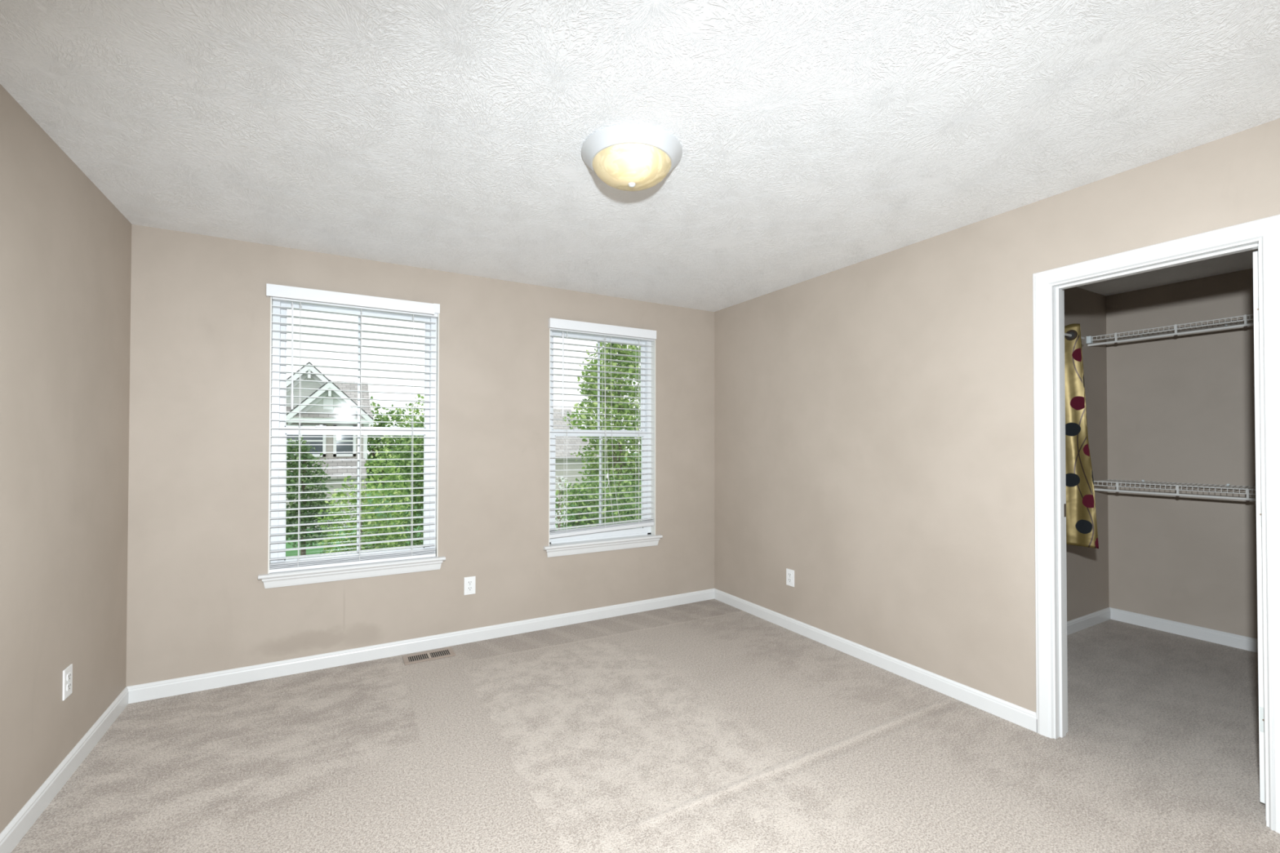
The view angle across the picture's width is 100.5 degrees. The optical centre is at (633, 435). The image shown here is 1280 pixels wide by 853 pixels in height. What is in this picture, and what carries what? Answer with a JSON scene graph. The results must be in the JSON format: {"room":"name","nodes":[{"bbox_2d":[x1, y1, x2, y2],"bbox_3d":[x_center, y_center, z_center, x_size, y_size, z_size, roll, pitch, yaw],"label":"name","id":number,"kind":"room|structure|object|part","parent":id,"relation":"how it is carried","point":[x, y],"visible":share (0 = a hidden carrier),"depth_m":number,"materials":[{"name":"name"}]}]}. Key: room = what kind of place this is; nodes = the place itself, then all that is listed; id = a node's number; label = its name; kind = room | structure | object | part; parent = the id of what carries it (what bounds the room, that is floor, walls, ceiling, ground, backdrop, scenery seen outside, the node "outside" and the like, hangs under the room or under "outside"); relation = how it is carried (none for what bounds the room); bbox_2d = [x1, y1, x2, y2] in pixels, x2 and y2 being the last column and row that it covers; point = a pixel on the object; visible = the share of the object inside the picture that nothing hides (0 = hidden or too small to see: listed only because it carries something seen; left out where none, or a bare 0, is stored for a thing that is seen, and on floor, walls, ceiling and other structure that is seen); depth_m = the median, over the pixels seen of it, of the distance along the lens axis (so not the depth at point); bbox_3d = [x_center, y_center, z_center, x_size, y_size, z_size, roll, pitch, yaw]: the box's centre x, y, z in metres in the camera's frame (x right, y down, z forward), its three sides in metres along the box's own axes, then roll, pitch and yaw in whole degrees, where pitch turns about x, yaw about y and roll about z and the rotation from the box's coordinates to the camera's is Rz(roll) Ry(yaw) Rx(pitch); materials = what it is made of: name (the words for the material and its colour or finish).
{"room":"empty bedroom","nodes":[
{"label":"empty bedroom","id":0,"kind":"room"},
{"bbox_2d":[0,84,131,833],"bbox_3d":[-1.607,0.115,0.836,0.150,2.440,4.530,0,-1,-29],"label":"wall","id":1,"kind":"structure","parent":0,"point":[65,248],"depth_m":2.00,"materials":[{"name":"beige paint"}]},
{"bbox_2d":[0,686,128,852],"bbox_3d":[-1.528,1.294,0.844,0.014,0.084,4.250,0,-1,-29],"label":"baseboard","id":2,"kind":"structure","parent":1,"relation":"attached to","point":[11,835],"depth_m":2.01,"materials":[{"name":"white paint"}]},
{"bbox_2d":[62,663,72,700],"bbox_3d":[-2.229,0.972,2.098,0.009,0.117,0.074,0,-1,-29],"label":"wall outlet","id":3,"kind":"object","parent":1,"relation":"attached to","point":[68,672],"visible":1,"depth_m":2.09,"materials":[{"name":"white plastic"}]},
{"bbox_2d":[66,682,71,691],"bbox_3d":[-2.227,0.991,2.098,0.004,0.027,0.033,0,-1,-29],"label":"receptacle","id":4,"kind":"object","parent":3,"relation":"attached to","point":[68,684],"depth_m":2.10,"materials":[{"name":"white plastic"}]},
{"bbox_2d":[66,672,71,681],"bbox_3d":[-2.227,0.952,2.099,0.004,0.027,0.033,0,-1,-29],"label":"receptacle","id":5,"kind":"object","parent":3,"relation":"attached to","point":[68,674],"depth_m":2.09,"materials":[{"name":"white plastic"}]},
{"bbox_2d":[125,224,714,686],"bbox_3d":[-0.928,0.150,3.720,3.853,2.440,0.160,0,-1,-29],"label":"wall","id":6,"kind":"structure","parent":0,"point":[197,544],"depth_m":3.23,"materials":[{"name":"beige paint"}]},
{"bbox_2d":[257,296,445,588],"bbox_3d":[-1.687,0.027,3.274,0.992,1.666,0.200,0,-1,-29],"label":"window","id":7,"kind":"structure","parent":6,"relation":"in","point":[283,579],"depth_m":3.19,"materials":[{"name":"white paint"}]},
{"bbox_2d":[266,283,439,573],"bbox_3d":[-1.669,-0.038,3.228,0.928,1.634,0.093,0,-1,-29],"label":"window blind","id":8,"kind":"object","parent":7,"relation":"attached to","point":[281,293],"visible":1,"depth_m":3.20,"materials":[{"name":"white plastic"}]},
{"bbox_3d":[-1.941,-0.007,3.096,0.008,1.542,0.056,0,-1,-29],"label":"ladder cord","id":9,"kind":"part","parent":8,"relation":"part of","materials":[{"name":"white fabric"}]},
{"bbox_3d":[-1.677,0.768,3.236,0.892,0.020,0.052,0,-1,-29],"label":"rail","id":10,"kind":"part","parent":8,"relation":"part of","materials":[{"name":"white plastic"}]},
{"bbox_3d":[-1.671,-0.786,3.256,0.894,0.026,0.052,0,-1,-29],"label":"head rail","id":11,"kind":"part","parent":8,"relation":"part of","materials":[{"name":"white plastic"}]},
{"bbox_3d":[-1.666,-0.005,3.250,0.008,1.542,0.056,0,-1,-29],"label":"ladder cord","id":12,"kind":"part","parent":8,"relation":"part of","materials":[{"name":"white fabric"}]},
{"bbox_3d":[-1.408,-0.003,3.394,0.008,1.542,0.056,0,-1,-29],"label":"ladder cord","id":13,"kind":"part","parent":8,"relation":"part of","materials":[{"name":"white fabric"}]},
{"bbox_3d":[-1.698,0.361,3.289,0.836,0.819,0.028,0,-1,-29],"label":"sash","id":14,"kind":"part","parent":7,"relation":"part of","materials":[{"name":"white plastic"}]},
{"bbox_3d":[-1.712,-0.400,3.324,0.836,0.767,0.024,0,-1,-29],"label":"sash","id":15,"kind":"part","parent":7,"relation":"part of","materials":[{"name":"glass"}]},
{"bbox_2d":[126,588,714,703],"bbox_3d":[-0.937,1.327,3.602,3.738,0.084,0.014,0,-1,-29],"label":"baseboard","id":16,"kind":"structure","parent":6,"relation":"attached to","point":[184,685],"depth_m":3.27,"materials":[{"name":"white paint"}]},
{"bbox_2d":[463,576,475,595],"bbox_3d":[-1.084,0.995,3.526,0.074,0.117,0.009,0,-1,-29],"label":"wall outlet","id":17,"kind":"object","parent":6,"relation":"attached to","point":[468,582],"visible":1,"depth_m":3.52,"materials":[{"name":"white plastic"}]},
{"bbox_2d":[466,586,472,591],"bbox_3d":[-1.083,1.014,3.524,0.033,0.027,0.004,0,-1,-29],"label":"receptacle","id":18,"kind":"object","parent":17,"relation":"attached to","point":[468,588],"depth_m":3.52,"materials":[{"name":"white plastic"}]},
{"bbox_2d":[467,580,472,585],"bbox_3d":[-1.083,0.975,3.525,0.033,0.027,0.004,0,-1,-29],"label":"receptacle","id":19,"kind":"object","parent":17,"relation":"attached to","point":[469,582],"depth_m":3.52,"materials":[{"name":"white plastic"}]},
{"bbox_2d":[542,328,662,557],"bbox_3d":[-0.242,0.038,4.083,0.980,1.666,0.200,0,-1,-29],"label":"window","id":20,"kind":"structure","parent":6,"relation":"in","point":[643,536],"depth_m":4.13,"materials":[{"name":"white paint"}]},
{"bbox_3d":[-0.267,-0.389,4.133,0.824,0.767,0.024,0,-1,-29],"label":"sash","id":21,"kind":"part","parent":20,"relation":"part of","materials":[{"name":"glass"}]},
{"bbox_3d":[-0.253,0.372,4.098,0.824,0.819,0.028,0,-1,-29],"label":"sash","id":22,"kind":"part","parent":20,"relation":"part of","materials":[{"name":"white plastic"}]},
{"bbox_2d":[548,317,656,538],"bbox_3d":[-0.224,-0.047,4.037,0.897,1.578,0.093,0,-1,-29],"label":"window blind","id":23,"kind":"object","parent":20,"relation":"attached to","point":[562,326],"visible":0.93,"depth_m":4.02,"materials":[{"name":"white plastic"}]},
{"bbox_3d":[-0.495,-0.025,3.906,0.008,1.484,0.056,0,-1,-29],"label":"ladder cord","id":24,"kind":"part","parent":23,"relation":"part of","materials":[{"name":"white fabric"}]},
{"bbox_3d":[-0.232,0.708,4.045,0.880,0.067,0.056,0,-1,-29],"label":"rail","id":25,"kind":"part","parent":23,"relation":"part of","materials":[{"name":"white plastic"}]},
{"bbox_3d":[-0.226,-0.775,4.065,0.882,0.026,0.052,0,-1,-29],"label":"head rail","id":26,"kind":"part","parent":23,"relation":"part of","materials":[{"name":"white plastic"}]},
{"bbox_3d":[-0.222,-0.028,4.059,0.008,1.474,0.056,0,-1,-29],"label":"ladder cord","id":27,"kind":"part","parent":23,"relation":"part of","materials":[{"name":"white fabric"}]},
{"bbox_3d":[-0.160,-0.045,4.051,0.137,1.440,0.011,0,-1,-29],"label":"pull cord","id":28,"kind":"part","parent":23,"relation":"part of","materials":[{"name":"white fabric"}]},
{"bbox_2d":[0,0,1279,311],"bbox_3d":[1.073,-1.134,2.351,6.290,0.100,4.530,0,-1,-29],"label":"ceiling","id":29,"kind":"structure","parent":0,"point":[816,138],"depth_m":1.82,"materials":[{"name":"white paint"}]},
{"bbox_2d":[581,123,682,191],"bbox_3d":[-0.006,-1.022,2.044,0.386,0.134,0.386,0,-1,-29],"label":"ceiling light","id":30,"kind":"object","parent":29,"relation":"attached to","point":[626,157],"visible":1,"depth_m":1.94,"materials":[{"name":"white glass"}]},
{"bbox_3d":[-0.006,-1.007,2.043,0.306,0.083,0.306,0,-1,-29],"label":"lamp shade","id":31,"kind":"part","parent":30,"relation":"part of","materials":[{"name":"white glass"}]},
{"bbox_2d":[10,599,1279,852],"bbox_3d":[1.070,1.416,2.320,6.290,0.120,4.530,0,-1,-29],"label":"floor","id":32,"kind":"structure","parent":0,"point":[712,726],"depth_m":2.20,"materials":[{"name":"beige carpet"}]},
{"bbox_2d":[402,647,455,665],"bbox_3d":[-1.263,1.361,3.288,0.292,0.007,0.142,0,-1,-29],"label":"floor vent","id":33,"kind":"object","parent":32,"relation":"in","point":[437,654],"visible":1,"depth_m":3.29,"materials":[{"name":"beige metal"}]},
{"bbox_2d":[714,118,1279,712],"bbox_3d":[1.780,0.141,2.709,0.115,2.440,4.250,0,-1,-29],"label":"wall","id":34,"kind":"structure","parent":0,"point":[874,438],"depth_m":2.93,"materials":[{"name":"beige paint"}]},
{"bbox_2d":[786,568,794,586],"bbox_3d":[1.111,1.006,3.765,0.009,0.117,0.074,0,-1,-29],"label":"wall outlet","id":35,"kind":"object","parent":34,"relation":"attached to","point":[789,573],"visible":1,"depth_m":3.76,"materials":[{"name":"white plastic"}]},
{"bbox_2d":[714,588,1037,732],"bbox_3d":[1.268,1.328,3.475,0.014,0.084,2.389,0,-1,-29],"label":"baseboard","id":36,"kind":"structure","parent":34,"relation":"attached to","point":[1024,717],"depth_m":3.02,"materials":[{"name":"white paint"}]},
{"bbox_2d":[1032,214,1279,833],"bbox_3d":[2.034,0.301,2.118,0.017,2.107,0.761,0,-1,-29],"label":"trim","id":37,"kind":"structure","parent":34,"relation":"attached to","point":[1268,228],"depth_m":2.05,"materials":[{"name":"white paint"}]},
{"bbox_2d":[1050,238,1269,826],"bbox_3d":[2.091,0.328,2.150,0.115,2.053,0.653,0,-1,-29],"label":"trim","id":38,"kind":"structure","parent":34,"relation":"attached to","point":[1057,292],"depth_m":2.40,"materials":[{"name":"white paint"}]},
{"bbox_3d":[1.976,0.343,2.438,0.026,0.060,0.002,0,-1,-29],"label":"strike plate","id":39,"kind":"part","parent":38,"relation":"part of","materials":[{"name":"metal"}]},
{"bbox_2d":[1253,251,1265,804],"bbox_3d":[2.535,0.331,2.104,0.609,2.012,0.107,0,-1,-29],"label":"door","id":40,"kind":"structure","parent":34,"relation":"in","point":[1255,269],"depth_m":1.94,"materials":[{"name":"white paint"}]},
{"bbox_2d":[1063,286,1109,621],"bbox_3d":[2.669,0.152,3.579,2.287,2.440,0.120,0,-1,-29],"label":"wall","id":41,"kind":"structure","parent":0,"point":[1086,568],"depth_m":3.92,"materials":[{"name":"beige paint"}]},
{"bbox_2d":[1064,333,1084,339],"bbox_3d":[2.269,-0.615,3.151,1.160,0.060,0.252,0,-1,-29],"label":"rod","id":42,"kind":"object","parent":41,"relation":"attached to","point":[1065,334],"visible":0.07,"depth_m":3.24,"materials":[{"name":"white metal"}]},
{"bbox_2d":[1064,323,1098,548],"bbox_3d":[2.733,0.006,3.323,0.200,1.407,0.304,0,-1,-29],"label":"curtain","id":43,"kind":"object","parent":42,"relation":"hanging from","point":[1081,513],"visible":0.41,"depth_m":3.24,"materials":[{"name":"gold fabric"}]},
{"bbox_2d":[1066,607,1111,635],"bbox_3d":[2.648,1.329,3.478,2.167,0.084,0.014,0,-1,-29],"label":"baseboard","id":44,"kind":"structure","parent":41,"relation":"attached to","point":[1079,624],"depth_m":3.82,"materials":[{"name":"white paint"}]},
{"bbox_2d":[1106,268,1257,639],"bbox_3d":[4.154,0.149,3.144,0.120,2.440,2.090,0,-1,-29],"label":"wall","id":45,"kind":"structure","parent":0,"point":[1180,408],"depth_m":3.66,"materials":[{"name":"beige paint"}]},
{"bbox_2d":[1086,314,1253,346],"bbox_3d":[3.957,-0.697,3.044,0.334,0.082,2.090,0,-1,-29],"label":"wire shelf","id":46,"kind":"object","parent":45,"relation":"attached to","point":[1090,340],"visible":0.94,"depth_m":3.52,"materials":[{"name":"metal"}]},
{"bbox_2d":[1093,479,1256,501],"bbox_3d":[3.956,0.351,3.031,0.334,0.082,2.090,0,-1,-29],"label":"wire shelf","id":47,"kind":"object","parent":45,"relation":"attached to","point":[1192,485],"visible":0.84,"depth_m":3.48,"materials":[{"name":"metal"}]},
{"bbox_3d":[3.824,0.379,2.957,0.017,0.017,2.082,0,-1,-29],"label":"hang rod","id":48,"kind":"part","parent":47,"relation":"part of","materials":[{"name":"white metal"}]},
{"bbox_2d":[1109,607,1257,653],"bbox_3d":[4.095,1.326,3.098,0.014,0.084,2.090,0,-1,-29],"label":"baseboard","id":49,"kind":"structure","parent":45,"relation":"attached to","point":[1236,641],"depth_m":3.64,"materials":[{"name":"white paint"}]},
{"label":"outside","id":50,"kind":"structure","parent":0,"visible":0},
{"bbox_2d":[285,453,640,559],"bbox_3d":[-18.943,4.407,62.605,150.000,1.500,119.400,0,-1,-29],"label":"ground","id":51,"kind":"structure","parent":50,"point":[309,551],"depth_m":19.51,"materials":[{"name":"green plant"}]},
{"bbox_2d":[285,436,343,557],"bbox_3d":[-9.621,2.214,15.926,1.976,4.388,1.621,0,-1,-29],"label":"slender tree","id":52,"kind":"object","parent":51,"relation":"on","point":[303,480],"visible":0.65,"depth_m":15.69,"materials":[{"name":"green plant"}]},
{"bbox_2d":[285,361,373,528],"bbox_3d":[-15.172,0.771,22.924,6.767,7.430,8.400,0,-1,-29],"label":"house","id":53,"kind":"structure","parent":51,"relation":"on","point":[304,393],"depth_m":21.39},
{"bbox_3d":[-13.112,0.207,21.190,1.400,1.180,0.030,0,-1,-29],"label":"house pane","id":54,"kind":"part","parent":53,"relation":"part of","materials":[{"name":"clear glass"}]},
{"bbox_2d":[323,398,333,409],"bbox_3d":[-12.263,-1.270,21.373,0.340,0.440,0.050,0,-1,-29],"label":"gable vent","id":55,"kind":"object","parent":53,"relation":"attached to","point":[326,401],"depth_m":21.34,"materials":[{"name":"white"}]},
{"bbox_3d":[-11.873,0.217,21.884,0.720,1.180,0.030,0,-1,-29],"label":"house pane","id":56,"kind":"part","parent":53,"relation":"part of","materials":[{"name":"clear glass"}]},
{"bbox_2d":[315,435,412,555],"bbox_3d":[-5.058,2.154,9.605,2.088,4.367,1.458,0,-1,-29],"label":"shrub","id":57,"kind":"object","parent":51,"relation":"on","point":[363,508],"visible":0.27,"depth_m":9.52,"materials":[{"name":"green plant"}]},
{"bbox_2d":[366,395,421,485],"bbox_3d":[-19.358,0.848,38.971,7.295,7.677,4.898,0,-1,-29],"label":"tree","id":58,"kind":"object","parent":51,"relation":"on","point":[371,440],"visible":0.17,"depth_m":38.98,"materials":[{"name":"green plant"}]},
{"bbox_2d":[369,394,424,479],"bbox_3d":[-18.358,0.635,45.183,8.562,8.602,5.292,0,-1,-29],"label":"tree","id":59,"kind":"object","parent":51,"relation":"on","point":[409,417],"visible":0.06,"depth_m":44.82,"materials":[{"name":"green plant"}]},
{"bbox_2d":[373,413,424,548],"bbox_3d":[-4.524,1.765,13.340,3.761,5.283,3.749,0,-1,-22],"label":"tree","id":60,"kind":"object","parent":51,"relation":"on","point":[416,440],"visible":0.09,"depth_m":12.70,"materials":[{"name":"green plant"}]},
{"bbox_2d":[414,440,423,487],"bbox_3d":[-12.043,1.355,34.852,4.465,6.768,5.384,0,-1,29],"label":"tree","id":61,"kind":"object","parent":51,"relation":"on","point":[423,440],"visible":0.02,"depth_m":33.78,"materials":[{"name":"green plant"}]},
{"bbox_2d":[555,475,568,530],"bbox_3d":[-1.106,2.449,7.843,0.518,3.744,0.573,0,-1,25],"label":"flowering shrub","id":62,"kind":"object","parent":51,"relation":"on","point":[558,513],"visible":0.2,"depth_m":7.76,"materials":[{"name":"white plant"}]},
{"bbox_2d":[553,408,599,505],"bbox_3d":[-6.085,1.504,29.952,5.500,6.150,8.000,0,-1,-29],"label":"house","id":63,"kind":"structure","parent":51,"relation":"on","point":[556,415],"depth_m":27.63,"materials":[{"name":"grey"}]},
{"bbox_2d":[555,470,640,530],"bbox_3d":[-0.752,2.501,9.879,2.953,3.690,1.717,1,-1,-39],"label":"shrub","id":64,"kind":"object","parent":51,"relation":"on","point":[586,491],"visible":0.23,"depth_m":9.80,"materials":[{"name":"green plant"}]},
{"bbox_2d":[563,342,640,528],"bbox_3d":[-0.241,0.534,14.374,2.916,7.731,4.141,0,-1,29],"label":"maple tree","id":65,"kind":"object","parent":51,"relation":"on","point":[610,440],"visible":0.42,"depth_m":13.60,"materials":[{"name":"green plant"}]},
{"bbox_2d":[583,421,625,472],"bbox_3d":[-4.509,1.462,55.252,9.001,7.279,5.026,0,-1,-29],"label":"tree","id":66,"kind":"object","parent":51,"relation":"on","point":[595,421],"visible":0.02,"depth_m":54.90,"materials":[{"name":"green plant"}]}
]}

